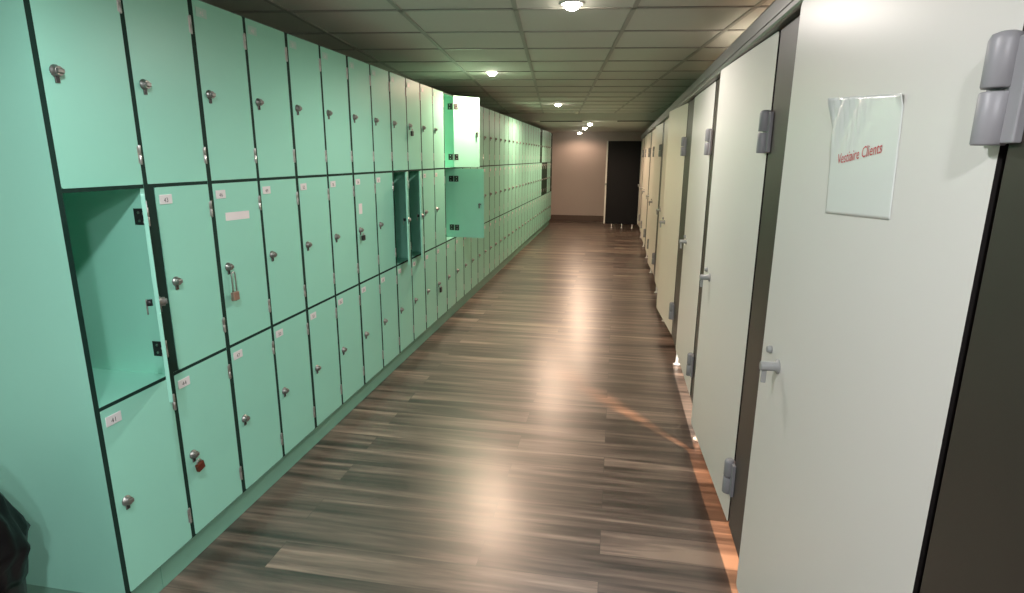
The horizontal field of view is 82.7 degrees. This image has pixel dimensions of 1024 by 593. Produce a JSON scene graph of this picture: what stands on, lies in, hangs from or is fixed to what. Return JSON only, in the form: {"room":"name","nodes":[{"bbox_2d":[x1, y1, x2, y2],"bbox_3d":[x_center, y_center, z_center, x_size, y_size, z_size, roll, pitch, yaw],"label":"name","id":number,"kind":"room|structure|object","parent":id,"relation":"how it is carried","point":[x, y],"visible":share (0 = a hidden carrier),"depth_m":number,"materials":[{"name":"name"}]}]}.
{"room":"locker room","nodes":[
{"label":"locker room","id":0,"kind":"room"},
{"bbox_2d":[159,221,738,592],"bbox_3d":[0.792,0.217,5.702,3.850,0.100,17.300,3,14,10],"label":"floor","id":1,"kind":"structure","parent":0,"point":[540,439],"depth_m":2.86,"materials":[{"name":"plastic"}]},
{"bbox_2d":[0,492,30,592],"bbox_3d":[-1.480,0.776,1.562,0.334,0.706,0.332,3,14,10],"label":"backpack","id":2,"kind":"object","parent":1,"relation":"on","point":[15,548],"visible":1,"depth_m":1.57,"materials":[{"name":"black fabric"}]},
{"bbox_2d":[26,0,244,592],"bbox_3d":[-1.315,-0.045,1.942,0.687,1.888,0.600,3,14,10],"label":"locker","id":3,"kind":"object","parent":1,"relation":"on","point":[119,82],"visible":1,"depth_m":1.91,"materials":[{"name":"green laminate"}]},
{"bbox_2d":[0,0,127,592],"bbox_3d":[-1.460,0.025,1.667,0.501,1.897,0.008,3,14,10],"label":"end panel","id":4,"kind":"object","parent":3,"relation":"attached to","point":[53,471],"visible":1,"depth_m":1.69,"materials":[{"name":"green metal"}]},
{"bbox_2d":[195,458,204,471],"bbox_3d":[-1.137,0.611,2.118,0.014,0.049,0.038,3,14,10],"label":"padlock","id":5,"kind":"object","parent":3,"relation":"attached to","point":[200,465],"visible":1,"depth_m":2.11,"materials":[{"name":"red metal"}]},
{"bbox_2d":[190,0,315,490],"bbox_3d":[-1.291,-0.185,2.530,0.522,1.888,0.600,3,14,10],"label":"locker","id":6,"kind":"object","parent":1,"relation":"on","point":[242,62],"visible":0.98,"depth_m":2.43,"materials":[{"name":"green laminate"}]},
{"bbox_2d":[231,271,239,300],"bbox_3d":[-1.081,-0.041,2.263,0.014,0.116,0.036,3,14,10],"label":"padlock","id":7,"kind":"object","parent":6,"relation":"attached to","point":[235,296],"visible":1,"depth_m":2.26,"materials":[{"name":"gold metal"}]},
{"bbox_2d":[27,221,548,592],"bbox_3d":[-0.430,-0.370,7.650,0.466,0.118,12.006,3,14,10],"label":"plinth","id":8,"kind":"object","parent":1,"relation":"on","point":[184,556],"visible":0.52,"depth_m":2.69,"materials":[{"name":"green laminate"}]},
{"bbox_2d":[286,33,364,426],"bbox_3d":[-1.185,-0.322,3.105,0.522,1.888,0.600,3,14,10],"label":"locker","id":9,"kind":"object","parent":1,"relation":"on","point":[318,75],"visible":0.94,"depth_m":3.02,"materials":[{"name":"green metal"}]},
{"bbox_2d":[347,56,399,383],"bbox_3d":[-1.080,-0.459,3.680,0.522,1.888,0.600,3,14,10],"label":"locker","id":10,"kind":"object","parent":1,"relation":"on","point":[369,85],"visible":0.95,"depth_m":3.60,"materials":[{"name":"green laminate"}]},
{"bbox_2d":[389,72,426,352],"bbox_3d":[-0.938,-0.594,4.248,0.597,1.888,0.600,3,14,10],"label":"locker","id":11,"kind":"object","parent":1,"relation":"on","point":[405,109],"visible":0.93,"depth_m":4.21,"materials":[{"name":"green metal"}]},
{"bbox_2d":[420,84,447,327],"bbox_3d":[-0.869,-0.732,4.829,0.522,1.888,0.600,3,14,10],"label":"locker","id":12,"kind":"object","parent":1,"relation":"on","point":[431,99],"visible":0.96,"depth_m":4.75,"materials":[{"name":"green laminate"}]},
{"bbox_2d":[443,92,483,309],"bbox_3d":[-0.637,-0.863,5.382,0.780,1.888,0.600,3,14,10],"label":"locker","id":13,"kind":"object","parent":1,"relation":"on","point":[464,188],"visible":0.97,"depth_m":5.31,"materials":[{"name":"green laminate"}]},
{"bbox_2d":[463,167,477,295],"bbox_3d":[-0.658,-1.006,5.978,0.522,1.888,0.600,3,14,10],"label":"locker","id":14,"kind":"object","parent":1,"relation":"on","point":[470,244],"visible":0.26,"depth_m":6.05,"materials":[{"name":"green metal"}]},
{"bbox_2d":[477,106,489,282],"bbox_3d":[-0.553,-1.142,6.553,0.522,1.888,0.600,3,14,10],"label":"locker","id":15,"kind":"object","parent":1,"relation":"on","point":[483,243],"visible":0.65,"depth_m":6.57,"materials":[{"name":"green metal"}]},
{"bbox_2d":[489,109,499,271],"bbox_3d":[-0.448,-1.279,7.127,0.522,1.888,0.600,3,14,10],"label":"locker","id":16,"kind":"object","parent":1,"relation":"on","point":[494,117],"visible":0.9,"depth_m":7.06,"materials":[{"name":"green metal"}]},
{"bbox_2d":[499,114,508,263],"bbox_3d":[-0.342,-1.416,7.702,0.522,1.888,0.600,3,14,10],"label":"locker","id":17,"kind":"object","parent":1,"relation":"on","point":[504,123],"visible":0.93,"depth_m":7.64,"materials":[{"name":"green laminate"}]},
{"bbox_2d":[508,117,515,255],"bbox_3d":[-0.237,-1.553,8.277,0.522,1.888,0.600,3,14,10],"label":"locker","id":18,"kind":"object","parent":1,"relation":"on","point":[512,122],"visible":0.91,"depth_m":8.21,"materials":[{"name":"green laminate"}]},
{"bbox_2d":[515,120,522,249],"bbox_3d":[-0.131,-1.689,8.851,0.522,1.888,0.600,3,14,10],"label":"locker","id":19,"kind":"object","parent":1,"relation":"on","point":[519,125],"visible":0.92,"depth_m":8.80,"materials":[{"name":"green metal"}]},
{"bbox_2d":[521,122,528,244],"bbox_3d":[-0.026,-1.826,9.426,0.522,1.888,0.600,3,14,10],"label":"locker","id":20,"kind":"object","parent":1,"relation":"on","point":[525,125],"visible":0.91,"depth_m":9.37,"materials":[{"name":"green metal"}]},
{"bbox_2d":[527,125,533,238],"bbox_3d":[0.080,-1.963,10.001,0.522,1.888,0.600,3,14,10],"label":"locker","id":21,"kind":"object","parent":1,"relation":"on","point":[531,128],"visible":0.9,"depth_m":9.94,"materials":[{"name":"green laminate"}]},
{"bbox_2d":[532,126,537,234],"bbox_3d":[0.185,-2.099,10.575,0.522,1.888,0.600,3,14,10],"label":"locker","id":22,"kind":"object","parent":1,"relation":"on","point":[535,143],"visible":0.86,"depth_m":10.51,"materials":[{"name":"green laminate"}]},
{"bbox_2d":[537,128,542,229],"bbox_3d":[0.290,-2.236,11.150,0.522,1.888,0.600,3,14,10],"label":"locker","id":23,"kind":"object","parent":1,"relation":"on","point":[540,134],"visible":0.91,"depth_m":11.10,"materials":[{"name":"green metal"}]},
{"bbox_2d":[541,129,545,226],"bbox_3d":[0.396,-2.373,11.724,0.522,1.888,0.600,3,14,10],"label":"locker","id":24,"kind":"object","parent":1,"relation":"on","point":[543,131],"visible":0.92,"depth_m":11.68,"materials":[{"name":"green metal"}]},
{"bbox_2d":[544,131,549,223],"bbox_3d":[0.501,-2.510,12.299,0.522,1.888,0.600,3,14,10],"label":"locker","id":25,"kind":"object","parent":1,"relation":"on","point":[547,132],"visible":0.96,"depth_m":12.25,"materials":[{"name":"green metal"}]},
{"bbox_2d":[548,132,552,220],"bbox_3d":[0.607,-2.647,12.874,0.522,1.888,0.600,3,14,10],"label":"locker","id":26,"kind":"object","parent":1,"relation":"on","point":[551,134],"visible":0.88,"depth_m":12.83,"materials":[{"name":"green laminate"}]},
{"bbox_2d":[603,141,641,227],"bbox_3d":[2.373,-2.382,12.455,0.767,1.834,0.084,3,14,10],"label":"panel","id":27,"kind":"object","parent":1,"relation":"on","point":[623,167],"visible":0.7,"depth_m":12.46,"materials":[{"name":"black laminate"}]},
{"bbox_2d":[638,138,644,237],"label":"door","id":28,"kind":"structure","parent":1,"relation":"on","point":[643,139],"depth_m":11.38,"materials":[{"name":"beige laminate"}]},
{"bbox_2d":[640,136,646,246],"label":"door","id":29,"kind":"structure","parent":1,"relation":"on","point":[645,146],"depth_m":10.43,"materials":[{"name":"beige laminate"}]},
{"bbox_2d":[641,132,651,257],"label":"door","id":30,"kind":"structure","parent":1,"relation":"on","point":[649,136],"depth_m":9.14,"materials":[{"name":"beige laminate"}]},
{"bbox_2d":[645,129,655,272],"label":"door","id":31,"kind":"structure","parent":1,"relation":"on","point":[649,195],"depth_m":8.15,"materials":[{"name":"beige laminate"}]},
{"bbox_2d":[648,122,664,292],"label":"door","id":32,"kind":"structure","parent":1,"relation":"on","point":[659,135],"depth_m":6.83,"materials":[{"name":"beige laminate"}]},
{"bbox_2d":[655,118,668,321],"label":"door","id":33,"kind":"structure","parent":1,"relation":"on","point":[660,209],"depth_m":6.01,"materials":[{"name":"beige laminate"}]},
{"bbox_2d":[656,98,694,365],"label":"door","id":34,"kind":"structure","parent":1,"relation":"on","point":[680,125],"depth_m":4.48,"materials":[{"name":"beige laminate"}]},
{"bbox_2d":[676,78,719,441],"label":"door","id":35,"kind":"structure","parent":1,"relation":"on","point":[706,102],"depth_m":3.36,"materials":[{"name":"beige laminate"}]},
{"bbox_2d":[691,15,799,557],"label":"door","id":36,"kind":"structure","parent":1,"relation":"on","point":[755,90],"depth_m":2.12,"materials":[{"name":"beige laminate"}]},
{"bbox_2d":[736,0,1023,592],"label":"door","id":37,"kind":"structure","parent":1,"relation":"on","point":[887,456],"depth_m":0.93,"materials":[{"name":"beige laminate"}]},
{"bbox_2d":[641,0,803,138],"bbox_3d":[1.623,-1.908,6.187,0.051,0.083,12.450,3,14,10],"label":"rail","id":38,"kind":"object","parent":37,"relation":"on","point":[780,13],"visible":0.84,"depth_m":2.14,"materials":[{"name":"metal"}]},
{"bbox_2d":[825,93,903,219],"bbox_3d":[0.649,-0.266,1.101,0.016,0.238,0.305,2,14,8],"label":"paper notice","id":39,"kind":"object","parent":37,"relation":"attached to","point":[866,130],"visible":1,"depth_m":1.08,"materials":[{"name":"white paper"}]},
{"bbox_2d":[200,0,773,131],"bbox_3d":[0.808,-1.958,5.181,3.850,0.222,17.300,3,14,10],"label":"ceiling","id":40,"kind":"structure","parent":0,"point":[603,117],"depth_m":3.76,"materials":[{"name":"tile"}]},
{"bbox_2d":[485,71,498,75],"bbox_3d":[-0.172,-1.921,5.019,0.120,0.035,0.120,3,14,10],"label":"recessed light","id":41,"kind":"object","parent":40,"relation":"in","point":[491,73],"visible":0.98,"depth_m":4.99,"materials":[{"name":"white glass"}]},
{"bbox_2d":[229,0,769,113],"bbox_3d":[0.448,-1.500,3.220,3.654,0.008,13.012,3,14,10],"label":"grid","id":42,"kind":"structure","parent":40,"relation":"attached to","point":[634,7],"depth_m":3.53,"materials":[{"name":"white metal"}]},
{"bbox_2d":[540,121,581,121],"bbox_3d":[0.812,-2.905,9.640,0.700,0.014,0.066,3,14,10],"label":"trim","id":43,"kind":"structure","parent":40,"relation":"attached to","point":[540,121],"depth_m":9.61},
{"bbox_2d":[559,0,584,10],"bbox_3d":[0.285,-1.379,2.765,0.120,0.035,0.120,3,14,10],"label":"recessed light","id":44,"kind":"object","parent":40,"relation":"in","point":[571,5],"visible":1,"depth_m":2.74,"materials":[{"name":"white glass"}]},
{"bbox_2d":[617,121,654,121],"bbox_3d":[2.048,-2.845,9.428,0.670,0.014,0.066,3,14,10],"label":"trim","id":45,"kind":"structure","parent":40,"relation":"attached to","point":[617,121],"depth_m":9.44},
{"bbox_2d":[551,132,643,215],"bbox_3d":[2.311,-2.800,13.685,3.850,2.075,0.100,3,14,10],"label":"wall","id":46,"kind":"structure","parent":0,"point":[578,160],"depth_m":13.72,"materials":[{"name":"beige paint"}]},
{"bbox_2d":[549,215,603,221],"bbox_3d":[2.298,-1.847,13.852,3.640,0.142,0.018,3,14,10],"label":"baseboard","id":47,"kind":"structure","parent":46,"relation":"attached to","point":[553,217],"depth_m":13.97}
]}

